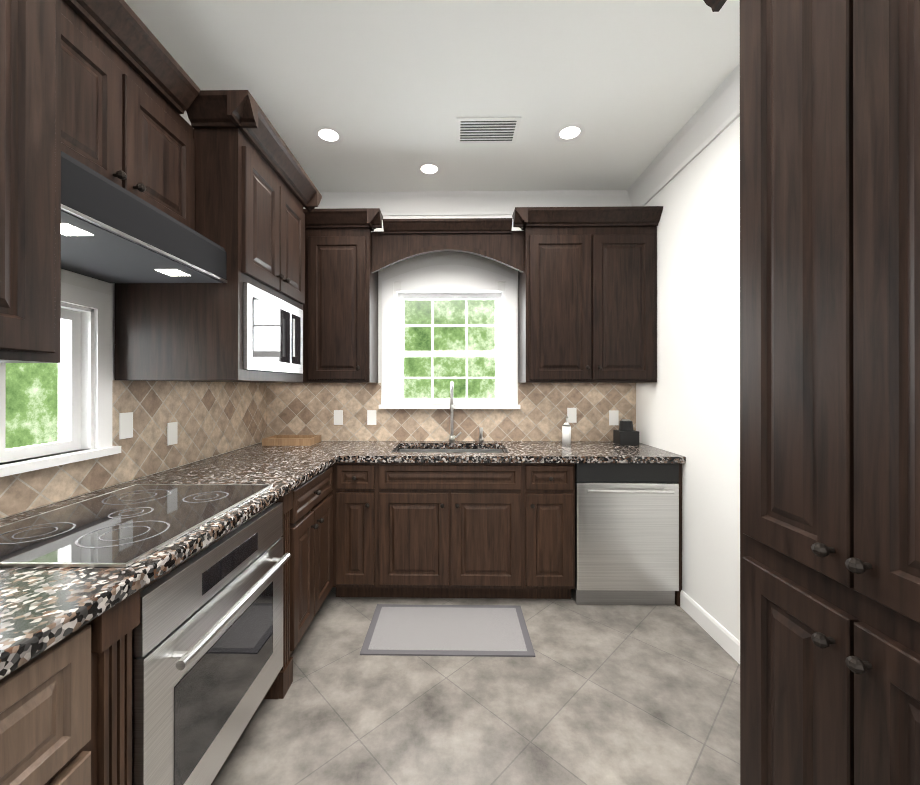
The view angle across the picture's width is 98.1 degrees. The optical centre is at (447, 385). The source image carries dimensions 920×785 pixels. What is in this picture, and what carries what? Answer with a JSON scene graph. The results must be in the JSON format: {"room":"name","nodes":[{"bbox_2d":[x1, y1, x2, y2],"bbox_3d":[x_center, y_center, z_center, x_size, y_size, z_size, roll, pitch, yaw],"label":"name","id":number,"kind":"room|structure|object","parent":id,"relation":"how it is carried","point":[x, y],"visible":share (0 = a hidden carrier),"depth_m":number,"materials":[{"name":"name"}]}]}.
{"room":"kitchen","nodes":[
{"label":"kitchen","id":0,"kind":"room"},
{"bbox_2d":[0,269,260,518],"bbox_3d":[-1.537,-0.052,0.311,0.150,2.800,5.600,0,0,1],"label":"wall","id":1,"kind":"structure","parent":0,"point":[78,280],"depth_m":1.63,"materials":[{"name":"white paint"}]},
{"bbox_2d":[0,0,60,362],"bbox_3d":[-1.131,-0.622,0.554,0.617,1.140,0.928,0,0,1],"label":"upper cabinet","id":2,"kind":"object","parent":1,"relation":"attached to","point":[30,181],"visible":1,"depth_m":0.84,"materials":[{"name":"brown wood"}]},
{"bbox_2d":[0,282,120,476],"bbox_3d":[-1.473,-0.046,1.320,0.145,0.670,0.770,0,0,1],"label":"window","id":3,"kind":"structure","parent":1,"relation":"in","point":[87,316],"depth_m":1.60,"materials":[{"name":"white"}]},
{"bbox_2d":[61,0,199,230],"bbox_3d":[-1.214,-0.887,1.317,0.427,0.608,0.756,0,0,1],"label":"upper cabinet","id":4,"kind":"object","parent":1,"relation":"attached to","point":[130,90],"visible":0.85,"depth_m":1.32,"materials":[{"name":"brown wood"}]},
{"bbox_2d":[61,151,226,282],"bbox_3d":[-1.191,-0.505,1.316,0.503,0.153,0.754,0,0,1],"label":"range hood","id":5,"kind":"object","parent":4,"relation":"attached to","point":[112,232],"visible":0.77,"depth_m":1.28,"materials":[{"name":"black metal"}]},
{"bbox_2d":[0,380,267,517],"bbox_3d":[-1.451,0.163,0.759,0.008,0.530,4.700,0,0,1],"label":"backsplash","id":6,"kind":"structure","parent":1,"relation":"attached to","point":[214,418],"depth_m":1.95,"materials":[{"name":"tile"}]},
{"bbox_2d":[119,412,132,438],"bbox_3d":[-1.427,0.179,1.769,0.006,0.114,0.070,0,0,1],"label":"electrical outlet plate","id":7,"kind":"object","parent":6,"relation":"attached to","point":[125,425],"visible":1,"depth_m":1.76,"materials":[{"name":"white plastic"}]},
{"bbox_2d":[167,422,177,445],"bbox_3d":[-1.423,0.250,2.059,0.006,0.114,0.070,0,0,1],"label":"electrical outlet plate","id":8,"kind":"object","parent":6,"relation":"attached to","point":[172,433],"visible":1,"depth_m":2.06,"materials":[{"name":"white plastic"}]},
{"bbox_2d":[180,111,193,128],"bbox_3d":[-1.408,-1.385,0.310,0.108,0.135,5.600,0,0,1],"label":"crown molding","id":9,"kind":"structure","parent":1,"relation":"attached to","point":[185,116],"depth_m":2.07,"materials":[{"name":"white"}]},
{"bbox_2d":[115,90,321,381],"bbox_3d":[-1.107,-0.605,2.061,0.617,1.170,0.898,0,0,1],"label":"upper cabinet","id":10,"kind":"object","parent":1,"relation":"attached to","point":[256,191],"visible":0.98,"depth_m":1.70,"materials":[{"name":"brown wood"}]},
{"bbox_2d":[243,283,302,373],"bbox_3d":[-1.111,-0.258,2.061,0.560,0.377,0.640,0,0,1],"label":"microwave","id":11,"kind":"object","parent":10,"relation":"in","point":[272,333],"visible":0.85,"depth_m":1.95,"materials":[{"name":"silver metal"}]},
{"bbox_2d":[124,0,739,191],"bbox_3d":[-0.032,-1.502,0.289,3.160,0.100,5.900,0,0,1],"label":"ceiling","id":12,"kind":"structure","parent":0,"point":[391,91],"depth_m":1.87,"materials":[{"name":"white paint"}]},
{"bbox_2d":[313,126,343,143],"bbox_3d":[-0.690,-1.447,2.309,0.170,0.002,0.170,0,0,1],"label":"recessed light","id":13,"kind":"object","parent":12,"relation":"in","point":[331,135],"visible":1,"depth_m":2.31,"materials":[{"name":"white"}]},
{"bbox_2d":[417,162,441,175],"bbox_3d":[-0.124,-1.446,2.670,0.170,0.002,0.170,0,0,1],"label":"recessed light","id":14,"kind":"object","parent":12,"relation":"in","point":[428,167],"visible":1,"depth_m":2.66,"materials":[{"name":"white"}]},
{"bbox_2d":[456,117,520,142],"bbox_3d":[0.225,-1.443,2.265,0.350,0.012,0.220,0,0,1],"label":"ceiling vent","id":15,"kind":"object","parent":12,"relation":"in","point":[487,129],"visible":1,"depth_m":2.25,"materials":[{"name":"white metal"}]},
{"bbox_2d":[554,123,584,141],"bbox_3d":[0.700,-1.447,2.287,0.170,0.002,0.170,0,0,1],"label":"recessed light","id":16,"kind":"object","parent":12,"relation":"in","point":[568,131],"visible":1,"depth_m":2.29,"materials":[{"name":"white"}]},
{"bbox_2d":[371,215,523,404],"bbox_3d":[0.014,-0.049,3.162,3.160,2.800,0.150,0,0,1],"label":"wall","id":17,"kind":"structure","parent":0,"point":[433,259],"depth_m":3.09,"materials":[{"name":"white paint"}]},
{"bbox_2d":[255,208,382,382],"bbox_3d":[-0.931,-0.604,2.758,0.947,1.170,0.668,0,0,1],"label":"upper cabinet","id":18,"kind":"object","parent":17,"relation":"attached to","point":[340,325],"visible":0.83,"depth_m":2.75,"materials":[{"name":"brown wood"}]},
{"bbox_2d":[371,218,523,273],"bbox_3d":[0.000,-0.972,2.914,1.076,0.355,0.328,0,0,1],"label":"arch","id":19,"kind":"object","parent":17,"relation":"attached to","point":[499,240],"visible":1,"depth_m":2.81,"materials":[{"name":"brown wood"}]},
{"bbox_2d":[379,264,519,408],"bbox_3d":[0.013,-0.374,3.119,1.080,1.110,0.165,0,0,1],"label":"window","id":20,"kind":"structure","parent":17,"relation":"in","point":[449,277],"depth_m":3.08,"materials":[{"name":"white"}]},
{"bbox_2d":[268,383,635,440],"bbox_3d":[0.028,0.206,3.082,2.830,0.450,0.008,0,0,1],"label":"backsplash","id":21,"kind":"structure","parent":17,"relation":"attached to","point":[293,408],"depth_m":3.08,"materials":[{"name":"tile"}]},
{"bbox_2d":[334,410,342,424],"bbox_3d":[-0.848,0.251,3.089,0.070,0.114,0.006,0,0,1],"label":"electrical outlet plate","id":22,"kind":"object","parent":21,"relation":"attached to","point":[338,417],"visible":1,"depth_m":3.09,"materials":[{"name":"white plastic"}]},
{"bbox_2d":[367,410,375,424],"bbox_3d":[-0.588,0.251,3.084,0.070,0.114,0.006,0,0,1],"label":"electrical outlet plate","id":23,"kind":"object","parent":21,"relation":"attached to","point":[371,417],"visible":1,"depth_m":3.08,"materials":[{"name":"white plastic"}]},
{"bbox_2d":[567,408,576,422],"bbox_3d":[0.952,0.231,3.060,0.070,0.114,0.006,0,0,1],"label":"electrical outlet plate","id":24,"kind":"object","parent":21,"relation":"attached to","point":[572,414],"visible":0.86,"depth_m":3.06,"materials":[{"name":"white plastic"}]},
{"bbox_2d":[609,410,618,424],"bbox_3d":[1.272,0.251,3.055,0.070,0.114,0.006,0,0,1],"label":"electrical outlet plate","id":25,"kind":"object","parent":21,"relation":"attached to","point":[613,417],"visible":1,"depth_m":3.05,"materials":[{"name":"white plastic"}]},
{"bbox_2d":[303,190,623,215],"bbox_3d":[0.007,-1.382,3.034,2.610,0.135,0.108,0,0,1],"label":"crown molding","id":26,"kind":"structure","parent":17,"relation":"attached to","point":[423,203],"depth_m":3.01,"materials":[{"name":"white"}]},
{"bbox_2d":[512,206,662,382],"bbox_3d":[0.945,-0.604,2.860,0.982,1.170,0.405,0,0,1],"label":"upper cabinet","id":27,"kind":"object","parent":17,"relation":"attached to","point":[587,295],"visible":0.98,"depth_m":2.73,"materials":[{"name":"brown wood"}]},
{"bbox_2d":[212,587,739,784],"bbox_3d":[-0.032,1.397,0.285,3.160,0.100,5.900,0,0,1],"label":"floor","id":28,"kind":"structure","parent":0,"point":[618,695],"depth_m":1.66,"materials":[{"name":"tile"}]},
{"bbox_2d":[0,600,123,784],"bbox_3d":[-1.092,0.908,0.534,0.727,0.880,0.660,0,0,1],"label":"base cabinet","id":29,"kind":"object","parent":28,"relation":"on","point":[65,710],"depth_m":0.77,"materials":[{"name":"brown wood"}]},
{"bbox_2d":[124,465,332,692],"bbox_3d":[-1.067,0.910,2.111,0.727,0.880,0.631,0,0,1],"label":"base cabinet","id":30,"kind":"object","parent":28,"relation":"on","point":[307,535],"depth_m":1.92,"materials":[{"name":"brown wood"}]},
{"bbox_2d":[0,441,359,678],"bbox_3d":[-1.075,0.448,0.748,0.741,0.040,4.691,0,0,1],"label":"countertop","id":31,"kind":"structure","parent":30,"relation":"on","point":[42,609],"depth_m":0.94,"materials":[{"name":"stone"}]},
{"bbox_2d":[0,484,272,566],"bbox_3d":[-1.041,0.424,1.317,0.586,0.007,0.756,0,0,1],"label":"cooktop","id":32,"kind":"object","parent":31,"relation":"in","point":[127,526],"visible":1,"depth_m":1.21,"materials":[{"name":"black glass"}]},
{"bbox_2d":[262,435,320,445],"bbox_3d":[-1.145,0.406,2.944,0.350,0.050,0.220,0,0,1],"label":"cutting board","id":33,"kind":"object","parent":31,"relation":"on","point":[292,440],"visible":0.98,"depth_m":2.84,"materials":[{"name":"brown wood"}]},
{"bbox_2d":[132,502,290,784],"bbox_3d":[-1.032,0.852,1.329,0.760,0.700,0.767,0,0,1],"label":"oven","id":34,"kind":"object","parent":30,"relation":"in","point":[207,648],"visible":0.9,"depth_m":1.18,"materials":[{"name":"silver metal"}]},
{"bbox_2d":[332,462,379,596],"bbox_3d":[-0.567,0.911,2.769,0.286,0.880,0.647,0,0,1],"label":"base cabinet","id":35,"kind":"object","parent":28,"relation":"on","point":[356,485],"depth_m":2.45,"materials":[{"name":"brown wood"}]},
{"bbox_2d":[360,604,534,656],"bbox_3d":[0.001,1.345,2.210,0.875,0.010,0.450,0,0,1],"label":"rug","id":36,"kind":"object","parent":28,"relation":"on","point":[452,630],"visible":1,"depth_m":2.17,"materials":[{"name":"grey fabric"}]},
{"bbox_2d":[380,450,527,598],"bbox_3d":[0.017,0.911,2.759,0.918,0.880,0.647,0,0,1],"label":"base cabinet","id":37,"kind":"object","parent":28,"relation":"on","point":[453,530],"depth_m":2.44,"materials":[{"name":"brown wood"}]},
{"bbox_2d":[528,463,574,598],"bbox_3d":[0.620,0.911,2.750,0.324,0.880,0.647,0,0,1],"label":"base cabinet","id":38,"kind":"object","parent":28,"relation":"on","point":[551,486],"depth_m":2.43,"materials":[{"name":"brown wood"}]},
{"bbox_2d":[571,463,678,604],"bbox_3d":[1.095,0.912,2.708,0.613,0.876,0.681,0,0,1],"label":"dishwasher","id":39,"kind":"object","parent":28,"relation":"on","point":[626,533],"visible":0.88,"depth_m":2.41,"materials":[{"name":"silver metal"}]},
{"bbox_2d":[675,463,681,605],"bbox_3d":[1.099,0.911,2.742,0.670,0.880,0.647,0,0,1],"label":"end panel","id":40,"kind":"object","parent":28,"relation":"on","point":[677,593],"depth_m":2.43,"materials":[{"name":"brown wood"}]},
{"bbox_2d":[336,441,685,462],"bbox_3d":[0.381,0.451,2.740,2.107,0.040,0.661,0,0,1],"label":"countertop","id":41,"kind":"structure","parent":40,"relation":"on","point":[528,451],"depth_m":2.51,"materials":[{"name":"stone"}]},
{"bbox_2d":[398,449,503,452],"bbox_3d":[0.017,0.562,2.751,0.752,0.178,0.402,0,0,1],"label":"sink basin","id":42,"kind":"object","parent":41,"relation":"in","point":[458,450],"visible":0.12,"depth_m":2.94,"materials":[{"name":"silver metal"}]},
{"bbox_2d":[449,382,482,442],"bbox_3d":[0.137,0.202,2.929,0.261,0.457,0.209,0,0,1],"label":"faucet","id":43,"kind":"object","parent":41,"relation":"on","point":[452,437],"visible":1,"depth_m":2.99,"materials":[{"name":"silver metal"}]},
{"bbox_2d":[562,416,570,444],"bbox_3d":[0.870,0.328,2.918,0.062,0.205,0.073,0,0,1],"label":"soap bottle","id":44,"kind":"object","parent":41,"relation":"on","point":[566,433],"visible":1,"depth_m":2.90,"materials":[{"name":"white plastic"}]},
{"bbox_2d":[613,419,638,444],"bbox_3d":[1.300,0.341,2.905,0.140,0.180,0.120,0,0,1],"label":"coffee grinder","id":45,"kind":"object","parent":41,"relation":"on","point":[626,433],"visible":1,"depth_m":2.85,"materials":[{"name":"black plastic"}]},
{"bbox_2d":[703,0,919,784],"bbox_3d":[1.052,0.078,0.764,0.702,2.540,0.790,0,0,1],"label":"pantry cabinet","id":46,"kind":"object","parent":28,"relation":"on","point":[829,392],"visible":1,"depth_m":0.80,"materials":[{"name":"brown wood"}]},
{"bbox_2d":[636,116,739,640],"bbox_3d":[1.473,-0.052,0.263,0.150,2.800,5.600,0,0,1],"label":"wall","id":47,"kind":"structure","parent":0,"point":[688,404],"depth_m":2.22,"materials":[{"name":"white paint"}]},
{"bbox_2d":[624,63,739,205],"bbox_3d":[1.344,-1.385,0.267,0.108,0.135,5.600,0,0,1],"label":"crown molding","id":48,"kind":"structure","parent":47,"relation":"attached to","point":[715,115],"depth_m":2.24,"materials":[{"name":"white"}]},
{"bbox_2d":[680,590,739,663],"bbox_3d":[1.386,1.297,-0.052,0.014,0.100,4.970,0,0,1],"label":"baseboard","id":49,"kind":"structure","parent":47,"relation":"attached to","point":[726,640],"depth_m":2.14,"materials":[{"name":"white wood"}]},
{"label":"outside","id":50,"kind":"structure","parent":0,"visible":0},
{"bbox_2d":[5,300,494,448],"bbox_3d":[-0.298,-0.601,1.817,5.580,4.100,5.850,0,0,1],"label":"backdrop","id":51,"kind":"structure","parent":50,"point":[31,403],"depth_m":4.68,"materials":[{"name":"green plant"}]}
]}

